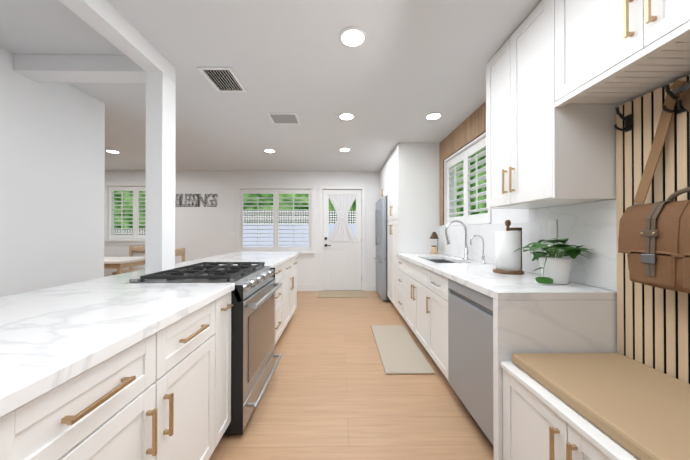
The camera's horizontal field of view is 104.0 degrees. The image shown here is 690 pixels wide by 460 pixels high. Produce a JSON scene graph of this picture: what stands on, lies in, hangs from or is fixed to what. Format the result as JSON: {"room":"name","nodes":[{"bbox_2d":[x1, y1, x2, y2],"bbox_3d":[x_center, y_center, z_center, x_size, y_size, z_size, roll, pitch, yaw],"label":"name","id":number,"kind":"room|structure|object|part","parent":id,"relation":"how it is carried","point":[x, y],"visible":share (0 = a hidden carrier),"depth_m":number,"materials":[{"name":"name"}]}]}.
{"room":"dining room and kitchen","nodes":[
{"label":"dining room and kitchen","id":0,"kind":"room"},
{"bbox_2d":[0,47,104,296],"bbox_3d":[-2.338,-0.005,0.114,0.140,2.440,4.930,0,0,-1],"label":"wall","id":1,"kind":"structure","parent":0,"point":[52,154],"depth_m":2.09,"materials":[{"name":"white paint"}]},
{"bbox_2d":[104,171,379,283],"bbox_3d":[-2.865,0.023,5.527,8.745,2.440,0.150,0,0,-1],"label":"wall","id":2,"kind":"structure","parent":0,"point":[201,231],"depth_m":5.46,"materials":[{"name":"white paint"}]},
{"bbox_2d":[104,182,145,244],"bbox_3d":[-4.241,-0.327,5.443,1.250,1.260,0.113,0,0,-1],"label":"dining room window","id":3,"kind":"structure","parent":2,"relation":"in","point":[135,187],"depth_m":5.45,"materials":[{"name":"white wood"}]},
{"bbox_2d":[175,194,216,206],"bbox_3d":[-3.001,-0.600,5.441,0.844,0.263,0.010,0,0,-1],"label":"sign","id":4,"kind":"object","parent":2,"relation":"attached to","point":[212,204],"visible":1,"depth_m":5.44,"materials":[{"name":"black metal"}]},
{"bbox_2d":[236,185,315,256],"bbox_3d":[-1.412,-0.177,5.484,1.630,1.460,0.113,0,0,-1],"label":"kitchen window","id":5,"kind":"structure","parent":2,"relation":"in","point":[275,191],"depth_m":5.49,"materials":[{"name":"white wood"}]},
{"bbox_2d":[297,284,376,290],"bbox_3d":[-2.865,1.173,5.437,8.343,0.140,0.013,0,0,-1],"label":"baseboard","id":6,"kind":"structure","parent":2,"relation":"attached to","point":[315,287],"depth_m":5.46,"materials":[{"name":"white"}]},
{"bbox_2d":[319,185,364,290],"bbox_3d":[-0.053,0.170,5.480,0.935,2.147,0.020,0,0,-1],"label":"door frame","id":7,"kind":"structure","parent":2,"relation":"attached to","point":[321,187],"depth_m":5.47,"materials":[{"name":"white wood"}]},
{"bbox_2d":[323,190,361,289],"bbox_3d":[-0.051,0.203,5.516,0.789,2.064,0.092,0,0,-1],"label":"entry door","id":8,"kind":"structure","parent":2,"relation":"in","point":[342,265],"depth_m":5.52,"materials":[{"name":"white"}]},
{"bbox_2d":[326,194,358,241],"bbox_3d":[-0.053,-0.250,5.510,0.675,0.979,0.024,0,0,-1],"label":"door curtain","id":9,"kind":"object","parent":8,"relation":"attached to","point":[342,230],"visible":1,"depth_m":5.51,"materials":[{"name":"white fabric"}]},
{"bbox_2d":[0,0,541,170],"bbox_3d":[-2.807,-1.268,1.554,8.745,0.100,8.210,0,0,-1],"label":"ceiling","id":10,"kind":"structure","parent":0,"point":[399,75],"depth_m":2.05,"materials":[{"name":"white paint"}]},
{"bbox_2d":[13,54,145,82],"bbox_3d":[-1.840,-1.157,1.942,0.906,0.112,0.148,0,0,-1],"label":"cross beam","id":11,"kind":"structure","parent":10,"relation":"attached to","point":[85,68],"depth_m":1.87,"materials":[{"name":"white paint"}]},
{"bbox_2d":[105,150,119,152],"bbox_3d":[-3.547,-1.198,4.118,0.176,0.008,0.176,0,0,-1],"label":"recessed light","id":12,"kind":"object","parent":10,"relation":"in","point":[112,151],"visible":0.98,"depth_m":4.10,"materials":[{"name":"white"}]},
{"bbox_2d":[59,0,175,82],"bbox_3d":[-1.297,-1.169,-0.152,0.115,0.112,4.351,0,0,-1],"label":"beam","id":13,"kind":"structure","parent":10,"relation":"attached to","point":[107,20],"depth_m":1.55,"materials":[{"name":"white paint"}]},
{"bbox_2d":[197,67,246,91],"bbox_3d":[-0.978,-1.206,2.180,0.250,0.012,0.350,0,0,-1],"label":"ceiling vent","id":14,"kind":"object","parent":10,"relation":"in","point":[222,79],"visible":1,"depth_m":2.15,"materials":[{"name":"white metal"}]},
{"bbox_2d":[264,149,275,152],"bbox_3d":[-1.142,-1.198,4.083,0.176,0.008,0.176,0,0,-1],"label":"recessed light","id":15,"kind":"object","parent":10,"relation":"in","point":[269,150],"visible":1,"depth_m":4.05,"materials":[{"name":"white"}]},
{"bbox_2d":[267,113,300,124],"bbox_3d":[-0.654,-1.202,2.923,0.310,0.012,0.285,0,0,-1],"label":"ceiling vent","id":16,"kind":"object","parent":10,"relation":"in","point":[286,118],"visible":0.98,"depth_m":2.90,"materials":[{"name":"white metal"}]},
{"bbox_2d":[339,148,350,151],"bbox_3d":[-0.005,-1.198,4.027,0.176,0.008,0.176,0,0,-1],"label":"recessed light","id":17,"kind":"object","parent":10,"relation":"in","point":[344,149],"visible":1,"depth_m":4.00,"materials":[{"name":"white"}]},
{"bbox_2d":[338,112,354,119],"bbox_3d":[0.017,-1.204,2.860,0.176,0.008,0.176,0,0,-1],"label":"recessed light","id":18,"kind":"object","parent":10,"relation":"in","point":[346,116],"visible":1,"depth_m":2.85,"materials":[{"name":"white plastic"}]},
{"bbox_2d":[339,26,366,46],"bbox_3d":[0.049,-1.210,1.696,0.176,0.008,0.176,0,0,-1],"label":"recessed light","id":19,"kind":"object","parent":10,"relation":"in","point":[353,36],"visible":1,"depth_m":1.68,"materials":[{"name":"white"}]},
{"bbox_2d":[425,112,441,119],"bbox_3d":[0.939,-1.204,2.853,0.176,0.008,0.176,0,0,-1],"label":"recessed light","id":20,"kind":"object","parent":10,"relation":"in","point":[433,116],"visible":1,"depth_m":2.85,"materials":[{"name":"white"}]},
{"bbox_2d":[209,290,493,459],"bbox_3d":[-2.807,1.272,1.541,8.745,0.100,8.210,0,0,-1],"label":"floor","id":21,"kind":"structure","parent":0,"point":[334,391],"depth_m":1.90,"materials":[{"name":"brown wood"}]},
{"bbox_2d":[104,257,144,273],"bbox_3d":[-4.299,0.863,4.566,1.650,0.750,0.800,0,0,-1],"label":"dining table","id":22,"kind":"object","parent":21,"relation":"on","point":[119,264],"visible":0.1,"depth_m":4.33,"materials":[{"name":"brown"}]},
{"bbox_2d":[112,246,144,274],"bbox_3d":[-4.083,0.782,5.181,0.420,0.920,0.442,0,0,-1],"label":"dining chair","id":23,"kind":"object","parent":21,"relation":"on","point":[132,249],"visible":0.31,"depth_m":5.35,"materials":[{"name":"brown wood"}]},
{"bbox_2d":[0,256,296,459],"bbox_3d":[-1.101,0.789,2.173,0.925,0.874,3.419,0,0,-1],"label":"kitchen island","id":24,"kind":"object","parent":21,"relation":"on","point":[116,367],"depth_m":0.89,"materials":[{"name":"white wood"}]},
{"bbox_2d":[0,252,298,411],"bbox_3d":[-1.118,0.330,2.177,0.940,0.040,3.475,0,0,-1],"label":"island countertop","id":25,"kind":"structure","parent":24,"relation":"on","point":[47,335],"depth_m":0.93,"materials":[{"name":"white stone"}]},
{"bbox_2d":[145,72,175,273],"bbox_3d":[-1.327,-0.396,1.945,0.115,1.407,0.148,0,0,-1],"label":"post","id":26,"kind":"object","parent":25,"relation":"on","point":[160,173],"visible":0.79,"depth_m":1.87,"materials":[{"name":"white paint"}]},
{"bbox_2d":[175,248,184,262],"bbox_3d":[-3.033,0.778,4.585,0.442,0.920,0.420,0,0,-1],"label":"dining chair","id":27,"kind":"object","parent":21,"relation":"on","point":[180,252],"visible":0.19,"depth_m":4.66,"materials":[{"name":"brown wood"}]},
{"bbox_2d":[127,262,282,434],"bbox_3d":[-0.905,0.747,1.949,0.751,0.956,0.764,0,0,-1],"label":"range","id":28,"kind":"object","parent":21,"relation":"on","point":[253,362],"visible":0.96,"depth_m":1.70,"materials":[{"name":"silver metal"}]},
{"bbox_2d":[317,291,366,297],"bbox_3d":[-0.058,1.235,5.201,0.930,0.011,0.510,0,0,-1],"label":"door mat","id":29,"kind":"object","parent":21,"relation":"on","point":[328,294],"visible":1,"depth_m":5.14,"materials":[{"name":"fabric"}]},
{"bbox_2d":[374,197,390,301],"bbox_3d":[0.929,0.341,5.041,0.711,1.800,0.868,0,0,-1],"label":"refrigerator","id":30,"kind":"object","parent":21,"relation":"on","point":[381,221],"visible":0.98,"depth_m":4.69,"materials":[{"name":"silver metal"}]},
{"bbox_2d":[371,325,434,373],"bbox_3d":[0.547,1.221,2.868,0.420,0.015,1.165,0,0,-1],"label":"kitchen mat","id":31,"kind":"object","parent":21,"relation":"on","point":[399,351],"visible":0.98,"depth_m":2.68,"materials":[{"name":"beige fabric"}]},
{"bbox_2d":[388,143,440,309],"bbox_3d":[1.027,0.017,4.164,0.598,2.438,0.868,0,0,-1],"label":"tall cabinet","id":32,"kind":"object","parent":21,"relation":"on","point":[409,181],"depth_m":3.73,"materials":[{"name":"white wood"}]},
{"bbox_2d":[405,279,424,347],"bbox_3d":[1.046,0.909,2.866,0.598,0.641,0.959,0,0,-1],"label":"base cabinet","id":33,"kind":"object","parent":21,"relation":"on","point":[414,288],"depth_m":2.84,"materials":[{"name":"white wood"}]},
{"bbox_2d":[398,259,456,319],"bbox_3d":[1.036,0.796,3.506,0.598,0.874,0.436,0,0,-1],"label":"base cabinet","id":34,"kind":"object","parent":21,"relation":"on","point":[407,268],"depth_m":3.26,"materials":[{"name":"white wood"}]},
{"bbox_2d":[397,251,456,258],"bbox_3d":[1.027,0.337,3.492,0.618,0.040,0.470,0,0,-1],"label":"countertop","id":35,"kind":"structure","parent":34,"relation":"on","point":[400,255],"depth_m":3.27,"materials":[{"name":"white stone"}]},
{"bbox_2d":[429,232,438,253],"bbox_3d":[1.191,0.169,3.600,0.122,0.294,0.124,0,0,-1],"label":"lamp","id":36,"kind":"object","parent":35,"relation":"on","point":[434,249],"visible":1,"depth_m":3.57,"materials":[{"name":"brown wood"}]},
{"bbox_2d":[425,271,532,398],"bbox_3d":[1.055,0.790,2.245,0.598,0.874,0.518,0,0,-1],"label":"base cabinet","id":37,"kind":"object","parent":21,"relation":"on","point":[512,322],"depth_m":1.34,"materials":[{"name":"white wood"}]},
{"bbox_2d":[448,279,493,445],"bbox_3d":[1.037,0.789,1.683,0.553,0.868,0.598,0,0,-1],"label":"dishwasher","id":38,"kind":"object","parent":37,"relation":"in","point":[470,346],"visible":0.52,"depth_m":1.61,"materials":[{"name":"silver metal"}]},
{"bbox_2d":[421,263,616,302],"bbox_3d":[1.049,0.329,1.942,0.618,0.040,1.230,0,0,-1],"label":"countertop","id":39,"kind":"structure","parent":37,"relation":"on","point":[506,288],"depth_m":1.49,"materials":[{"name":"white stone"}]},
{"bbox_2d":[426,259,455,262],"bbox_3d":[1.036,0.449,2.906,0.374,0.186,0.724,0,0,-1],"label":"sink","id":40,"kind":"object","parent":39,"relation":"in","point":[433,260],"depth_m":3.26,"materials":[{"name":"silver metal"}]},
{"bbox_2d":[445,220,468,259],"bbox_3d":[1.171,0.104,2.801,0.249,0.416,0.093,0,0,-1],"label":"faucet","id":41,"kind":"object","parent":39,"relation":"on","point":[466,252],"visible":1,"depth_m":2.81,"materials":[{"name":"silver metal"}]},
{"bbox_2d":[470,235,485,263],"bbox_3d":[1.224,0.178,2.496,0.145,0.266,0.061,0,0,-1],"label":"filter faucet","id":42,"kind":"object","parent":39,"relation":"on","point":[483,257],"visible":1,"depth_m":2.48,"materials":[{"name":"silver metal"}]},
{"bbox_2d":[493,220,523,273],"bbox_3d":[1.185,0.118,1.960,0.196,0.380,0.196,0,0,-1],"label":"paper towel holder","id":43,"kind":"object","parent":39,"relation":"on","point":[508,244],"visible":1,"depth_m":1.90,"materials":[{"name":"white paper"}]},
{"bbox_2d":[514,238,592,283],"bbox_3d":[1.183,0.176,1.569,0.295,0.259,0.410,0,0,-1],"label":"potted plant","id":44,"kind":"object","parent":39,"relation":"on","point":[556,269],"visible":1,"depth_m":1.51,"materials":[{"name":"green plant"}]},
{"bbox_3d":[1.221,0.231,1.565,0.170,0.150,0.170,0,0,-1],"label":"pot","id":45,"kind":"part","parent":44,"relation":"part of","materials":[{"name":"white ceramic"}]},
{"bbox_2d":[500,361,638,459],"bbox_3d":[1.062,0.928,0.742,0.628,0.580,1.157,0,0,-1],"label":"bench","id":46,"kind":"object","parent":21,"relation":"on","point":[540,422],"visible":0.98,"depth_m":1.06,"materials":[{"name":"white wood"}]},
{"bbox_2d":[512,353,689,459],"bbox_3d":[1.070,0.612,0.741,0.525,0.048,1.130,0,0,-1],"label":"bench cushion","id":47,"kind":"object","parent":46,"relation":"on","point":[639,410],"visible":0.98,"depth_m":0.96,"materials":[{"name":"fabric"}]},
{"bbox_2d":[441,75,688,225],"bbox_3d":[1.442,0.002,1.509,0.150,2.440,8.010,0,0,-1],"label":"wall","id":48,"kind":"structure","parent":0,"point":[499,216],"depth_m":2.39,"materials":[{"name":"white paint"}]},
{"bbox_2d":[380,160,387,202],"bbox_3d":[1.014,-0.893,5.048,0.598,0.608,0.890,0,0,-1],"label":"upper cabinet","id":49,"kind":"object","parent":48,"relation":"attached to","point":[384,171],"depth_m":4.94,"materials":[{"name":"white wood"}]},
{"bbox_2d":[439,102,485,224],"bbox_3d":[1.332,-0.640,2.852,0.026,1.138,1.768,0,0,-1],"label":"wall panel","id":50,"kind":"object","parent":48,"relation":"attached to","point":[470,128],"visible":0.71,"depth_m":3.12,"materials":[{"name":"brown wood"}]},
{"bbox_2d":[444,132,490,225],"bbox_3d":[1.366,-0.492,3.041,0.088,0.875,1.100,0,0,-1],"label":"window","id":51,"kind":"structure","parent":48,"relation":"in","point":[467,218],"depth_m":3.01,"materials":[{"name":"white wood"}]},
{"bbox_2d":[486,47,535,208],"bbox_3d":[1.194,-0.683,1.794,0.333,1.061,0.341,0,0,-1],"label":"upper cabinet","id":52,"kind":"object","parent":48,"relation":"attached to","point":[493,67],"depth_m":1.86,"materials":[{"name":"white wood"}]},
{"bbox_2d":[440,199,616,290],"bbox_3d":[1.340,0.082,2.533,0.020,0.458,2.400,0,0,-1],"label":"backsplash","id":53,"kind":"structure","parent":48,"relation":"attached to","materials":[{"name":"stone"}]},
{"bbox_2d":[548,220,556,237],"bbox_3d":[1.336,-0.006,1.737,0.008,0.116,0.072,0,0,-1],"label":"outlet","id":54,"kind":"object","parent":53,"relation":"attached to","point":[552,228],"visible":1,"depth_m":1.73,"materials":[{"name":"white plastic"}]},
{"bbox_2d":[502,0,631,207],"bbox_3d":[1.199,-0.685,1.506,0.333,1.061,0.462,0,0,-1],"label":"upper cabinet","id":55,"kind":"object","parent":48,"relation":"attached to","point":[556,151],"depth_m":1.38,"materials":[{"name":"white wood"}]},
{"bbox_2d":[562,0,689,99],"bbox_3d":[1.204,-0.923,1.110,0.333,0.588,0.447,0,0,-1],"label":"upper cabinet","id":56,"kind":"object","parent":48,"relation":"attached to","point":[565,79],"depth_m":1.15,"materials":[{"name":"white wood"}]},
{"bbox_2d":[614,74,689,383],"bbox_3d":[1.285,0.014,0.750,0.182,1.239,1.157,0,0,-1],"label":"wall","id":57,"kind":"structure","parent":48,"relation":"attached to","point":[653,212],"depth_m":1.13,"materials":[{"name":"beige wood"}]},
{"label":"outside","id":58,"kind":"structure","parent":0,"visible":0},
{"bbox_2d":[114,191,144,234],"bbox_3d":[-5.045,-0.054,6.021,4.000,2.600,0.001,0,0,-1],"label":"garden","id":59,"kind":"object","parent":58,"point":[128,211],"visible":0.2,"depth_m":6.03,"materials":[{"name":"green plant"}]},
{"bbox_2d":[243,194,355,246],"bbox_3d":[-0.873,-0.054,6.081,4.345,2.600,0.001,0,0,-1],"label":"view","id":60,"kind":"structure","parent":58,"point":[351,216],"depth_m":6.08,"materials":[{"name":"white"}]},
{"bbox_2d":[457,148,487,216],"bbox_3d":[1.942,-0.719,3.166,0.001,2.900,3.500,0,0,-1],"label":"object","id":61,"kind":"structure","parent":58,"point":[481,205],"depth_m":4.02,"materials":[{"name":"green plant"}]}
]}

